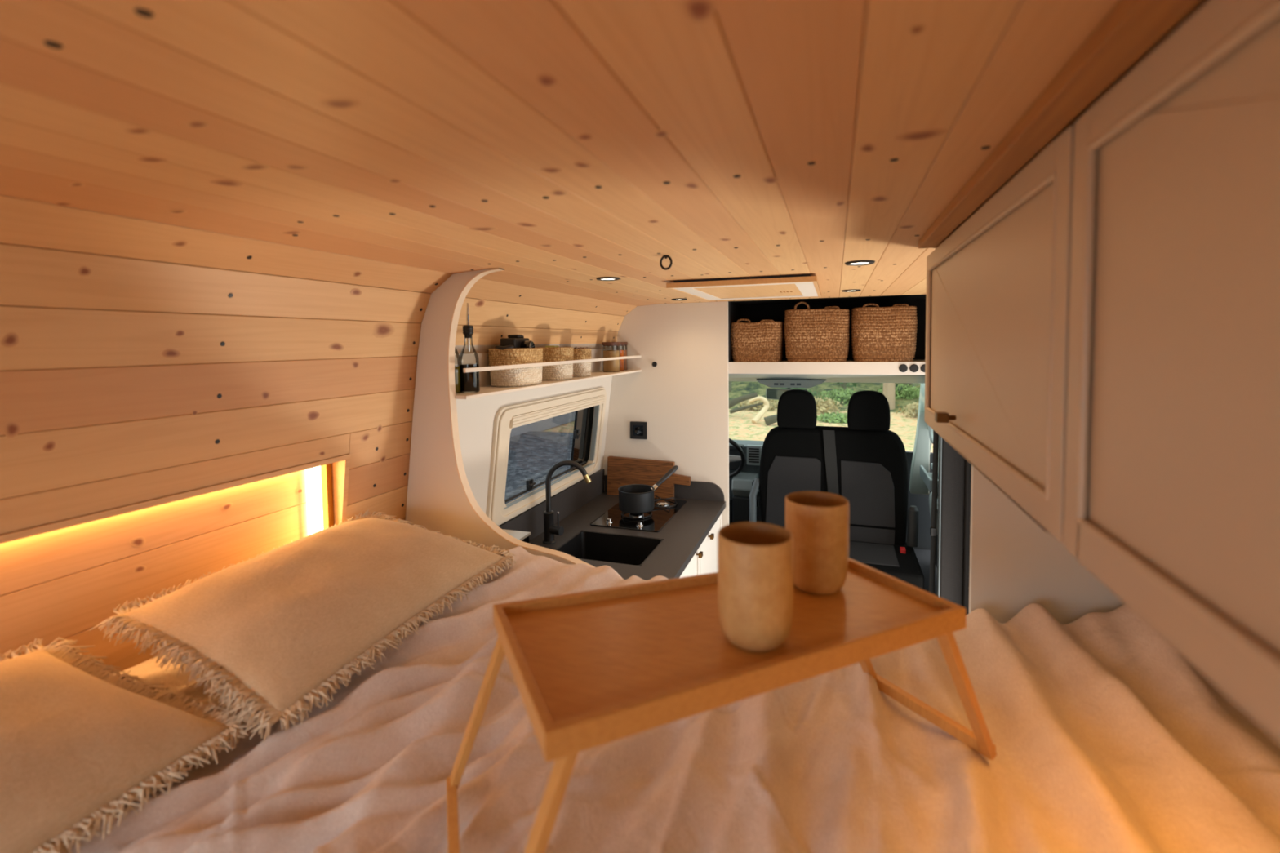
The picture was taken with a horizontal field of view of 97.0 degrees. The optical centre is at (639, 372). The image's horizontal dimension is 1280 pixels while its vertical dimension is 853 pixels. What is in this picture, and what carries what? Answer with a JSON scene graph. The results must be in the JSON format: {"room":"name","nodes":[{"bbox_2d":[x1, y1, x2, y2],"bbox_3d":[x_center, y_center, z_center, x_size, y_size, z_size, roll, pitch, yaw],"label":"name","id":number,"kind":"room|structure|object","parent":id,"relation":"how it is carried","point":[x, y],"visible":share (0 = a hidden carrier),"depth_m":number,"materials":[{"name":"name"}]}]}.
{"room":"vehicle interior","nodes":[
{"label":"vehicle interior","id":0,"kind":"room"},
{"bbox_2d":[0,242,624,534],"bbox_3d":[-0.707,0.243,1.412,0.165,0.910,3.420,0,3,19],"label":"wall","id":1,"kind":"structure","parent":0,"point":[113,370],"depth_m":1.03,"materials":[{"name":"brown wood"}]},
{"bbox_2d":[0,470,308,671],"bbox_3d":[-1.058,0.443,0.628,0.013,0.474,1.690,0,3,19],"label":"wall niche","id":2,"kind":"object","parent":1,"relation":"in","point":[64,583],"visible":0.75,"depth_m":1.02,"materials":[{"name":"brown wood"}]},
{"bbox_2d":[305,463,333,534],"bbox_3d":[-0.778,0.407,1.384,0.022,0.382,0.054,0,3,19],"label":"led strip","id":3,"kind":"object","parent":2,"relation":"attached to","point":[318,479],"visible":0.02,"depth_m":1.38,"materials":[{"name":"white plastic"}]},
{"bbox_2d":[0,453,351,543],"bbox_3d":[-1.020,0.463,0.619,0.072,0.436,1.697,0,3,19],"label":"trim","id":4,"kind":"structure","parent":1,"relation":"attached to","point":[340,464],"depth_m":1.10,"materials":[{"name":"brown wood"}]},
{"bbox_2d":[454,343,615,513],"bbox_3d":[-0.420,0.333,2.335,0.120,0.900,1.500,0,3,19],"label":"wall","id":5,"kind":"structure","parent":0,"point":[475,416],"depth_m":1.96,"materials":[{"name":"white paint"}]},
{"bbox_2d":[485,386,606,525],"bbox_3d":[-0.383,0.323,2.485,0.129,0.455,1.000,0,3,19],"label":"window","id":6,"kind":"structure","parent":5,"relation":"in","point":[588,406],"depth_m":2.34,"materials":[{"name":"beige plastic"}]},
{"bbox_2d":[455,355,641,399],"bbox_3d":[-0.309,-0.010,2.281,0.158,0.085,1.490,0,3,19],"label":"wall shelf","id":7,"kind":"object","parent":5,"relation":"attached to","point":[484,391],"visible":0.77,"depth_m":1.91,"materials":[{"name":"white paint"}]},
{"bbox_2d":[454,346,461,393],"bbox_3d":[-0.551,-0.072,1.642,0.058,0.263,0.058,0,3,19],"label":"oil bottle","id":8,"kind":"object","parent":7,"relation":"on","point":[457,368],"visible":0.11,"depth_m":1.64,"materials":[{"name":"clear glass"}]},
{"bbox_2d":[459,302,479,392],"bbox_3d":[-0.505,-0.074,1.668,0.058,0.263,0.058,0,3,19],"label":"oil bottle","id":9,"kind":"object","parent":7,"relation":"on","point":[469,381],"visible":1,"depth_m":1.66,"materials":[{"name":"clear glass"}]},
{"bbox_2d":[488,347,542,386],"bbox_3d":[-0.424,-0.022,1.950,0.149,0.126,0.224,0,3,19],"label":"basket","id":10,"kind":"object","parent":7,"relation":"on","point":[525,376],"visible":0.91,"depth_m":1.86,"materials":[{"name":"wicker"}]},
{"bbox_2d":[494,334,534,350],"bbox_3d":[-0.421,-0.094,1.907,0.096,0.069,0.152,0,3,19],"label":"camera","id":11,"kind":"object","parent":10,"relation":"in","point":[513,341],"visible":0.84,"depth_m":1.90,"materials":[{"name":"black plastic"}]},
{"bbox_2d":[542,346,573,380],"bbox_3d":[-0.330,-0.037,2.224,0.130,0.126,0.143,0,3,19],"label":"basket","id":12,"kind":"object","parent":7,"relation":"on","point":[562,371],"visible":0.73,"depth_m":2.16,"materials":[{"name":"wicker"}]},
{"bbox_2d":[545,345,559,347],"bbox_3d":[-0.340,-0.087,2.193,0.040,0.036,0.040,0,3,19],"label":"snack packet","id":13,"kind":"object","parent":12,"relation":"in","point":[557,345],"visible":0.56,"depth_m":2.17,"materials":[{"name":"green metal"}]},
{"bbox_2d":[573,348,591,377],"bbox_3d":[-0.261,-0.044,2.423,0.106,0.118,0.106,0,3,19],"label":"basket","id":14,"kind":"object","parent":7,"relation":"on","point":[581,369],"visible":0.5,"depth_m":2.38,"materials":[{"name":"wicker"}]},
{"bbox_2d":[601,342,620,372],"bbox_3d":[-0.140,-0.077,2.760,0.090,0.146,0.090,0,3,19],"label":"storage jar","id":15,"kind":"object","parent":7,"relation":"on","point":[610,366],"visible":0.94,"depth_m":2.73,"materials":[{"name":"clear glass"}]},
{"bbox_2d":[612,342,624,371],"bbox_3d":[-0.110,-0.083,2.863,0.064,0.146,0.064,0,3,19],"label":"storage jar","id":16,"kind":"object","parent":7,"relation":"on","point":[622,344],"visible":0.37,"depth_m":2.85,"materials":[{"name":"clear glass"}]},
{"bbox_2d":[615,342,627,370],"bbox_3d":[-0.095,-0.087,2.935,0.064,0.146,0.064,0,3,19],"label":"storage jar","id":17,"kind":"object","parent":7,"relation":"on","point":[625,343],"visible":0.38,"depth_m":2.92,"materials":[{"name":"clear glass"}]},
{"bbox_2d":[0,0,1207,506],"bbox_3d":[0.107,0.061,1.121,1.786,0.667,3.420,0,3,19],"label":"ceiling","id":18,"kind":"structure","parent":0,"point":[561,146],"depth_m":0.53,"materials":[{"name":"brown wood"}]},
{"bbox_2d":[595,276,619,280],"bbox_3d":[-0.098,-0.287,1.736,0.072,0.006,0.072,0,3,19],"label":"recessed light","id":19,"kind":"object","parent":18,"relation":"in","point":[602,278],"visible":1,"depth_m":1.71,"materials":[{"name":"black"}]},
{"bbox_2d":[659,255,672,270],"bbox_3d":[0.060,-0.253,1.302,0.030,0.034,0.012,0,3,19],"label":"ceiling hook","id":20,"kind":"object","parent":18,"relation":"attached to","point":[664,256],"visible":1,"depth_m":1.30,"materials":[{"name":"black metal"}]},
{"bbox_2d":[671,298,687,300],"bbox_3d":[0.180,-0.336,2.598,0.072,0.006,0.072,0,3,19],"label":"recessed light","id":21,"kind":"object","parent":18,"relation":"in","point":[672,299],"visible":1,"depth_m":2.58,"materials":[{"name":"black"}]},
{"bbox_2d":[666,274,822,301],"bbox_3d":[0.406,-0.301,2.049,0.465,0.024,0.635,0,3,19],"label":"roof hatch","id":22,"kind":"object","parent":18,"relation":"attached to","point":[802,286],"visible":1,"depth_m":1.89,"materials":[{"name":"brown wood"}]},
{"bbox_2d":[841,288,861,292],"bbox_3d":[0.840,-0.326,2.253,0.072,0.006,0.072,0,3,19],"label":"recessed light","id":23,"kind":"object","parent":18,"relation":"in","point":[853,290],"visible":1,"depth_m":2.24,"materials":[{"name":"black"}]},
{"bbox_2d":[844,260,875,266],"bbox_3d":[0.563,-0.280,1.450,0.072,0.006,0.072,0,3,19],"label":"recessed light","id":24,"kind":"object","parent":18,"relation":"in","point":[856,263],"visible":1,"depth_m":1.44,"materials":[{"name":"black"}]},
{"bbox_2d":[602,301,728,527],"bbox_3d":[0.117,0.589,2.968,0.698,1.890,0.018,0,3,19],"label":"wall partition","id":25,"kind":"structure","parent":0,"point":[682,400],"depth_m":2.90,"materials":[{"name":"white paint"}]},
{"bbox_2d":[630,421,647,439],"bbox_3d":[-0.008,0.302,2.977,0.092,0.091,0.016,0,3,19],"label":"wall socket","id":26,"kind":"object","parent":25,"relation":"attached to","point":[638,430],"visible":1,"depth_m":2.97,"materials":[{"name":"black plastic"}]},
{"bbox_2d":[652,361,657,366],"bbox_3d":[0.075,-0.044,2.933,0.027,0.027,0.006,0,3,19],"label":"button","id":27,"kind":"object","parent":25,"relation":"attached to","point":[654,363],"visible":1,"depth_m":2.93,"materials":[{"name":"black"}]},
{"bbox_2d":[405,268,1124,624],"bbox_3d":[0.197,0.673,1.351,1.898,1.890,0.028,0,3,19],"label":"wall","id":28,"kind":"structure","parent":0,"point":[1015,564],"depth_m":1.16,"materials":[{"name":"white paint"}]},
{"bbox_2d":[447,267,595,567],"bbox_3d":[-0.281,0.156,1.481,0.500,0.860,0.026,0,3,19],"label":"trim","id":29,"kind":"structure","parent":28,"relation":"attached to","point":[478,511],"depth_m":1.54,"materials":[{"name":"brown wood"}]},
{"bbox_2d":[633,294,926,362],"bbox_3d":[0.756,-0.245,2.964,1.900,0.360,0.485,0,3,19],"label":"wall","id":30,"kind":"structure","parent":0,"point":[756,311],"depth_m":2.95,"materials":[{"name":"black fabric"}]},
{"bbox_2d":[728,359,924,374],"bbox_3d":[1.067,-0.034,2.867,1.156,0.058,0.489,0,3,19],"label":"shelf","id":31,"kind":"object","parent":30,"relation":"attached to","point":[917,366],"visible":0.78,"depth_m":2.67,"materials":[{"name":"white laminate"}]},
{"bbox_2d":[730,318,784,361],"bbox_3d":[0.608,-0.168,2.921,0.261,0.215,0.269,0,3,19],"label":"basket","id":32,"kind":"object","parent":31,"relation":"on","point":[763,340],"visible":0.98,"depth_m":2.80,"materials":[{"name":"brown wicker"}]},
{"bbox_2d":[784,301,849,361],"bbox_3d":[0.885,-0.205,2.835,0.307,0.291,0.290,0,3,19],"label":"basket","id":33,"kind":"object","parent":31,"relation":"on","point":[818,335],"visible":1,"depth_m":2.70,"materials":[{"name":"brown wicker"}]},
{"bbox_2d":[850,303,917,361],"bbox_3d":[1.171,-0.194,2.736,0.287,0.271,0.291,0,3,19],"label":"basket","id":34,"kind":"object","parent":31,"relation":"on","point":[878,334],"visible":1,"depth_m":2.61,"materials":[{"name":"brown wicker"}]},
{"bbox_2d":[936,435,942,596],"bbox_3d":[1.449,0.785,2.744,0.009,1.490,0.040,0,3,19],"label":"trim","id":35,"kind":"structure","parent":30,"relation":"attached to","point":[940,486],"depth_m":2.73,"materials":[{"name":"grey plastic"}]},
{"bbox_2d":[728,362,924,383],"bbox_3d":[1.003,-0.004,3.655,1.920,0.199,1.115,0,3,19],"label":"ceiling","id":36,"kind":"structure","parent":0,"point":[914,379],"depth_m":3.47,"materials":[{"name":"grey plastic"}]},
{"bbox_2d":[756,378,826,388],"bbox_3d":[1.061,0.070,3.967,0.465,0.056,0.227,0,3,19],"label":"console","id":37,"kind":"object","parent":36,"relation":"attached to","point":[808,384],"visible":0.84,"depth_m":3.87,"materials":[{"name":"grey plastic"}]},
{"bbox_2d":[765,387,807,399],"bbox_3d":[1.049,0.130,4.032,0.287,0.124,0.128,0,3,19],"label":"mirror","id":38,"kind":"object","parent":37,"relation":"attached to","point":[771,393],"visible":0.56,"depth_m":4.00,"materials":[{"name":"grey plastic"}]},
{"bbox_2d":[766,389,787,399],"bbox_3d":[1.029,0.152,3.974,0.273,0.071,0.004,0,3,19],"label":"mirror glass","id":39,"kind":"object","parent":38,"relation":"attached to","point":[771,393],"depth_m":4.00,"materials":[{"name":"grey mirror"}]},
{"bbox_2d":[906,451,933,550],"bbox_3d":[1.415,1.031,4.840,1.940,0.800,0.050,0,3,19],"label":"door","id":40,"kind":"structure","parent":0,"point":[921,501],"depth_m":4.53,"materials":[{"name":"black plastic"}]},
{"bbox_2d":[728,440,764,524],"bbox_3d":[1.136,0.884,4.410,1.590,0.745,0.927,0,3,19],"label":"dashboard","id":41,"kind":"object","parent":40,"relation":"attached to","point":[740,485],"visible":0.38,"depth_m":4.12,"materials":[{"name":"grey plastic"}]},
{"bbox_2d":[728,438,745,478],"bbox_3d":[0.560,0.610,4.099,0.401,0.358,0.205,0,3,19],"label":"steering wheel","id":42,"kind":"object","parent":41,"relation":"attached to","point":[731,458],"visible":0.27,"depth_m":4.04,"materials":[{"name":"black plastic"}]},
{"bbox_2d":[731,471,759,497],"bbox_3d":[0.783,0.825,4.184,0.170,0.174,0.277,0,3,19],"label":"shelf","id":43,"kind":"object","parent":41,"relation":"attached to","point":[741,484],"depth_m":4.08,"materials":[{"name":"grey plastic"}]},
{"bbox_2d":[751,480,759,506],"bbox_3d":[0.817,0.843,3.981,0.066,0.187,0.081,0,3,19],"label":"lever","id":44,"kind":"object","parent":41,"relation":"attached to","point":[757,494],"visible":0.16,"depth_m":3.97,"materials":[{"name":"black plastic"}]},
{"bbox_2d":[908,383,938,498],"bbox_3d":[1.270,0.457,4.469,1.900,0.889,0.895,0,3,19],"label":"trim","id":45,"kind":"structure","parent":40,"relation":"attached to","point":[922,444],"depth_m":4.21,"materials":[{"name":"grey plastic"}]},
{"bbox_2d":[928,425,933,444],"bbox_3d":[1.975,0.346,3.824,0.055,0.282,0.115,0,3,19],"label":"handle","id":46,"kind":"object","parent":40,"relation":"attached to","point":[930,429],"visible":0.3,"depth_m":3.80,"materials":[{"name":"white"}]},
{"bbox_2d":[913,548,937,595],"bbox_3d":[1.057,1.475,3.808,1.940,0.050,2.080,0,3,19],"label":"floor","id":47,"kind":"structure","parent":0,"point":[922,555],"depth_m":4.17,"materials":[{"name":"carpet"}]},
{"bbox_2d":[749,389,924,590],"bbox_3d":[1.080,0.797,3.229,0.945,1.364,0.595,0,3,19],"label":"seat","id":48,"kind":"object","parent":47,"relation":"on","point":[864,463],"visible":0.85,"depth_m":3.31,"materials":[{"name":"black fabric"}]},
{"bbox_2d":[848,540,924,590],"bbox_3d":[1.105,1.054,3.185,0.830,0.135,0.500,0,3,19],"label":"cushion","id":49,"kind":"object","parent":48,"relation":"on","point":[886,557],"depth_m":3.02,"materials":[{"name":"black fabric"}]},
{"bbox_2d":[939,438,971,615],"bbox_3d":[1.567,0.680,2.796,0.179,1.690,0.286,0,3,19],"label":"door frame","id":50,"kind":"structure","parent":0,"point":[956,469],"depth_m":2.70,"materials":[{"name":"grey metal"}]},
{"bbox_2d":[928,430,938,594],"bbox_3d":[1.437,0.788,2.778,0.040,1.300,0.025,0,3,19],"label":"belt","id":51,"kind":"object","parent":50,"relation":"hanging from","point":[933,530],"visible":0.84,"depth_m":2.77,"materials":[{"name":"black fabric"}]},
{"bbox_3d":[0.128,1.637,1.214,1.970,0.020,3.440,0,3,19],"label":"floor","id":52,"kind":"structure","parent":0,"visible":0},
{"bbox_2d":[679,514,721,577],"bbox_3d":[-0.118,1.144,2.274,0.680,0.861,1.475,0,3,19],"label":"base cabinet","id":53,"kind":"object","parent":52,"relation":"on","point":[704,561],"visible":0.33,"depth_m":2.51,"materials":[{"name":"white laminate"}]},
{"bbox_2d":[497,468,725,580],"bbox_3d":[-0.127,0.634,2.255,0.670,0.156,1.488,0,3,19],"label":"countertop","id":54,"kind":"structure","parent":53,"relation":"on","point":[578,505],"depth_m":2.47,"materials":[{"name":"grey stone"}]},
{"bbox_2d":[502,528,530,542],"bbox_3d":[-0.499,0.636,1.921,0.155,0.140,0.245,0,3,19],"label":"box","id":55,"kind":"object","parent":54,"relation":"on","point":[523,536],"visible":0.05,"depth_m":1.99,"materials":[{"name":"white"}]},
{"bbox_2d":[542,460,591,544],"bbox_3d":[-0.296,0.519,2.275,0.200,0.332,0.074,-1,3,2],"label":"tap","id":56,"kind":"object","parent":54,"relation":"on","point":[550,529],"visible":1,"depth_m":2.28,"materials":[{"name":"black metal"}]},
{"bbox_2d":[555,531,662,566],"bbox_3d":[-0.123,0.766,2.238,0.370,0.159,0.295,0,3,19],"label":"sink","id":57,"kind":"object","parent":54,"relation":"in","point":[588,545],"visible":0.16,"depth_m":2.37,"materials":[{"name":"black"}]},
{"bbox_2d":[590,495,686,532],"bbox_3d":[0.006,0.644,2.674,0.320,0.032,0.485,0,3,19],"label":"gas hob","id":58,"kind":"object","parent":54,"relation":"in","point":[664,509],"visible":0.76,"depth_m":2.58,"materials":[{"name":"black glass"}]},
{"bbox_2d":[617,465,678,513],"bbox_3d":[0.026,0.537,2.665,0.170,0.181,0.295,2,4,44],"label":"saucepan","id":59,"kind":"object","parent":58,"relation":"on","point":[633,498],"visible":1,"depth_m":2.57,"materials":[{"name":"black metal"}]},
{"bbox_2d":[607,456,690,499],"bbox_3d":[0.042,0.546,2.943,0.448,0.199,0.042,0,3,19],"label":"cutting board","id":60,"kind":"object","parent":54,"relation":"on","point":[621,471],"visible":0.92,"depth_m":2.94,"materials":[{"name":"brown wood"}]},
{"bbox_3d":[-0.106,1.137,0.489,1.835,1.060,1.833,0,3,19],"label":"platform","id":61,"kind":"object","parent":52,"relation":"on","visible":0},
{"bbox_2d":[59,545,1279,852],"bbox_3d":[-0.102,0.536,0.452,1.842,0.156,1.836,0,3,19],"label":"duvet","id":62,"kind":"object","parent":61,"relation":"on","point":[1107,739],"visible":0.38,"depth_m":0.75,"materials":[{"name":"fabric"}]},
{"bbox_2d":[0,636,257,852],"bbox_3d":[-0.806,0.459,0.518,0.435,0.168,0.718,0,3,19],"label":"pillow","id":63,"kind":"object","parent":62,"relation":"on","point":[77,744],"visible":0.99,"depth_m":0.68,"materials":[{"name":"fabric"}]},
{"bbox_2d":[89,509,516,742],"bbox_3d":[-0.584,0.419,1.119,0.448,0.156,0.676,0,3,19],"label":"pillow","id":64,"kind":"object","parent":62,"relation":"on","point":[282,624],"visible":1,"depth_m":0.95,"materials":[{"name":"fabric"}]},
{"bbox_2d":[446,557,996,852],"bbox_3d":[0.129,0.386,0.664,0.675,0.247,0.301,-2,3,-20],"label":"tray","id":65,"kind":"object","parent":62,"relation":"on","point":[591,668],"visible":0.77,"depth_m":0.59,"materials":[{"name":"brown wood"}]},
{"bbox_2d":[505,567,942,722],"bbox_3d":[0.095,0.280,0.651,0.474,0.012,0.239,-2,3,-25],"label":"tray top","id":66,"kind":"object","parent":65,"relation":"on","point":[659,651],"depth_m":0.58,"materials":[{"name":"brown wood"}]},
{"bbox_2d":[717,521,793,651],"bbox_3d":[0.120,0.222,0.591,0.077,0.112,0.077,0,3,19],"label":"ceramic cup","id":67,"kind":"object","parent":65,"relation":"on","point":[755,560],"visible":1,"depth_m":0.56,"materials":[{"name":"beige ceramic"}]},
{"bbox_2d":[785,491,848,594],"bbox_3d":[0.223,0.214,0.716,0.077,0.112,0.077,0,3,19],"label":"ceramic cup","id":68,"kind":"object","parent":65,"relation":"on","point":[818,522],"visible":0.94,"depth_m":0.68,"materials":[{"name":"brown ceramic"}]},
{"bbox_3d":[1.089,0.657,1.055,0.060,1.930,3.870,0,3,19],"label":"wall","id":69,"kind":"structure","parent":0,"visible":0},
{"bbox_2d":[920,462,938,567],"bbox_3d":[1.907,1.044,3.576,0.167,0.735,1.360,0,3,19],"label":"door","id":70,"kind":"structure","parent":69,"relation":"in","point":[926,477],"depth_m":3.78,"materials":[{"name":"black plastic"}]},
{"bbox_2d":[920,462,938,492],"bbox_3d":[1.954,0.719,3.689,0.135,0.100,0.840,0,3,19],"label":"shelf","id":71,"kind":"object","parent":69,"relation":"attached to","point":[926,477],"depth_m":3.85,"materials":[{"name":"grey plastic"}]},
{"bbox_2d":[924,0,1279,743],"bbox_3d":[0.521,-0.026,0.232,0.515,0.381,2.020,0,3,19],"label":"upper cabinet","id":72,"kind":"object","parent":69,"relation":"attached to","point":[1103,331],"visible":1,"depth_m":0.36,"materials":[{"name":"paint"}]},
{"bbox_2d":[918,0,1201,248],"bbox_3d":[0.269,-0.208,0.245,0.032,0.016,1.900,0,3,19],"label":"trim","id":73,"kind":"structure","parent":72,"relation":"attached to","point":[1132,27],"depth_m":0.43,"materials":[{"name":"brown wood"}]},
{"label":"outside","id":74,"kind":"structure","parent":0,"visible":0},
{"bbox_2d":[540,408,933,453],"bbox_3d":[-4.649,1.564,14.186,50.000,0.080,14.400,0,3,19],"label":"ground","id":75,"kind":"structure","parent":74,"point":[741,427],"depth_m":15.11,"materials":[{"name":"beige sand"}]},
{"bbox_2d":[510,411,575,437],"bbox_3d":[-3.466,0.126,16.556,3.080,2.600,23.000,0,3,19],"label":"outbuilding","id":76,"kind":"structure","parent":75,"relation":"on","point":[547,424],"depth_m":14.90,"materials":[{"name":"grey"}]},
{"bbox_2d":[728,392,757,408],"bbox_3d":[2.902,0.898,17.091,1.293,0.619,0.256,0,3,6],"label":"fallen log","id":77,"kind":"object","parent":75,"relation":"on","point":[735,401],"visible":0.66,"depth_m":17.04,"materials":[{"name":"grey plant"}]},
{"bbox_2d":[729,402,763,413],"bbox_3d":[3.086,1.029,16.471,0.975,0.353,0.118,0,3,19],"label":"fallen log","id":78,"kind":"object","parent":75,"relation":"on","point":[733,411],"visible":1,"depth_m":16.45,"materials":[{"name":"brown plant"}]},
{"bbox_2d":[734,395,777,411],"bbox_3d":[3.909,1.053,18.744,1.632,0.640,1.085,0,3,19],"label":"bush","id":79,"kind":"object","parent":75,"relation":"on","point":[771,402],"visible":0.5,"depth_m":18.50,"materials":[{"name":"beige plant"}]},
{"bbox_2d":[748,395,768,423],"bbox_3d":[3.180,1.036,15.749,0.628,0.734,0.647,2,4,38],"label":"fallen branch","id":80,"kind":"object","parent":75,"relation":"on","point":[765,408],"visible":1,"depth_m":15.68,"materials":[{"name":"brown wood"}]},
{"bbox_2d":[764,414,777,425],"bbox_3d":[3.651,1.260,15.245,0.635,0.331,0.255,-1,3,-5],"label":"fallen log","id":81,"kind":"object","parent":75,"relation":"on","point":[771,420],"visible":0.48,"depth_m":15.13,"materials":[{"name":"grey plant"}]},
{"bbox_2d":[813,395,847,413],"bbox_3d":[5.445,1.053,17.785,1.983,0.716,1.134,0,3,19],"label":"bush","id":82,"kind":"object","parent":75,"relation":"on","point":[825,406],"visible":0.42,"depth_m":17.51,"materials":[{"name":"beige plant"}]},
{"bbox_2d":[817,411,847,423],"bbox_3d":[5.620,1.277,15.969,1.342,0.357,1.094,0,3,19],"label":"bush","id":83,"kind":"object","parent":75,"relation":"on","point":[841,417],"visible":0.72,"depth_m":15.77,"materials":[{"name":"green plant"}]},
{"bbox_2d":[893,400,918,417],"bbox_3d":[8.300,1.134,16.288,1.878,0.770,1.153,0,3,19],"label":"bush","id":84,"kind":"object","parent":75,"relation":"on","point":[915,406],"visible":0.2,"depth_m":16.33,"materials":[{"name":"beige plant"}]},
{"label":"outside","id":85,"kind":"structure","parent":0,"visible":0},
{"bbox_2d":[728,381,920,413],"bbox_3d":[1.905,-0.331,33.216,50.000,1.711,26.000,0,3,19],"label":"forest","id":86,"kind":"object","parent":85,"point":[739,388],"depth_m":21.74,"materials":[{"name":"green plant"}]},
{"bbox_2d":[728,381,731,392],"bbox_3d":[3.318,-2.639,21.753,1.490,7.101,1.384,0,3,19],"label":"slender tree","id":87,"kind":"object","parent":86,"relation":"on","point":[730,382],"visible":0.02,"depth_m":21.88,"materials":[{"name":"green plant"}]},
{"bbox_2d":[764,387,819,398],"bbox_3d":[5.468,0.744,20.419,1.919,0.612,1.153,0,3,19],"label":"bush","id":88,"kind":"object","parent":86,"relation":"on","point":[809,390],"visible":0.07,"depth_m":20.28,"materials":[{"name":"green plant"}]},
{"bbox_2d":[816,386,855,406],"bbox_3d":[6.812,0.855,19.120,1.815,0.778,1.171,0,3,19],"label":"bush","id":89,"kind":"object","parent":86,"relation":"on","point":[837,396],"visible":0.59,"depth_m":18.97,"materials":[{"name":"green plant"}]},
{"bbox_2d":[835,382,857,391],"bbox_3d":[7.356,-2.653,20.429,1.238,7.104,1.245,-2,3,-19],"label":"slender tree","id":90,"kind":"object","parent":86,"relation":"on","point":[843,385],"visible":0.06,"depth_m":20.48,"materials":[{"name":"green plant"}]},
{"bbox_2d":[882,382,904,409],"bbox_3d":[7.910,-2.294,17.819,1.401,7.103,1.534,0,3,19],"label":"slender tree","id":91,"kind":"object","parent":86,"relation":"on","point":[889,389],"visible":0.04,"depth_m":17.91,"materials":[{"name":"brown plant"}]},
{"bbox_2d":[876,383,919,400],"bbox_3d":[8.840,0.706,19.219,1.681,0.700,1.068,0,3,19],"label":"bush","id":92,"kind":"object","parent":86,"relation":"on","point":[908,390],"visible":0.59,"depth_m":18.99,"materials":[{"name":"green plant"}]},
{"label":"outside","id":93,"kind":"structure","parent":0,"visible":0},
{"bbox_2d":[504,431,573,504],"bbox_3d":[-14.784,1.660,14.237,30.800,0.095,7.900,0,3,19],"label":"water","id":94,"kind":"structure","parent":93,"point":[532,454],"depth_m":10.92,"materials":[{"name":"liquid"}]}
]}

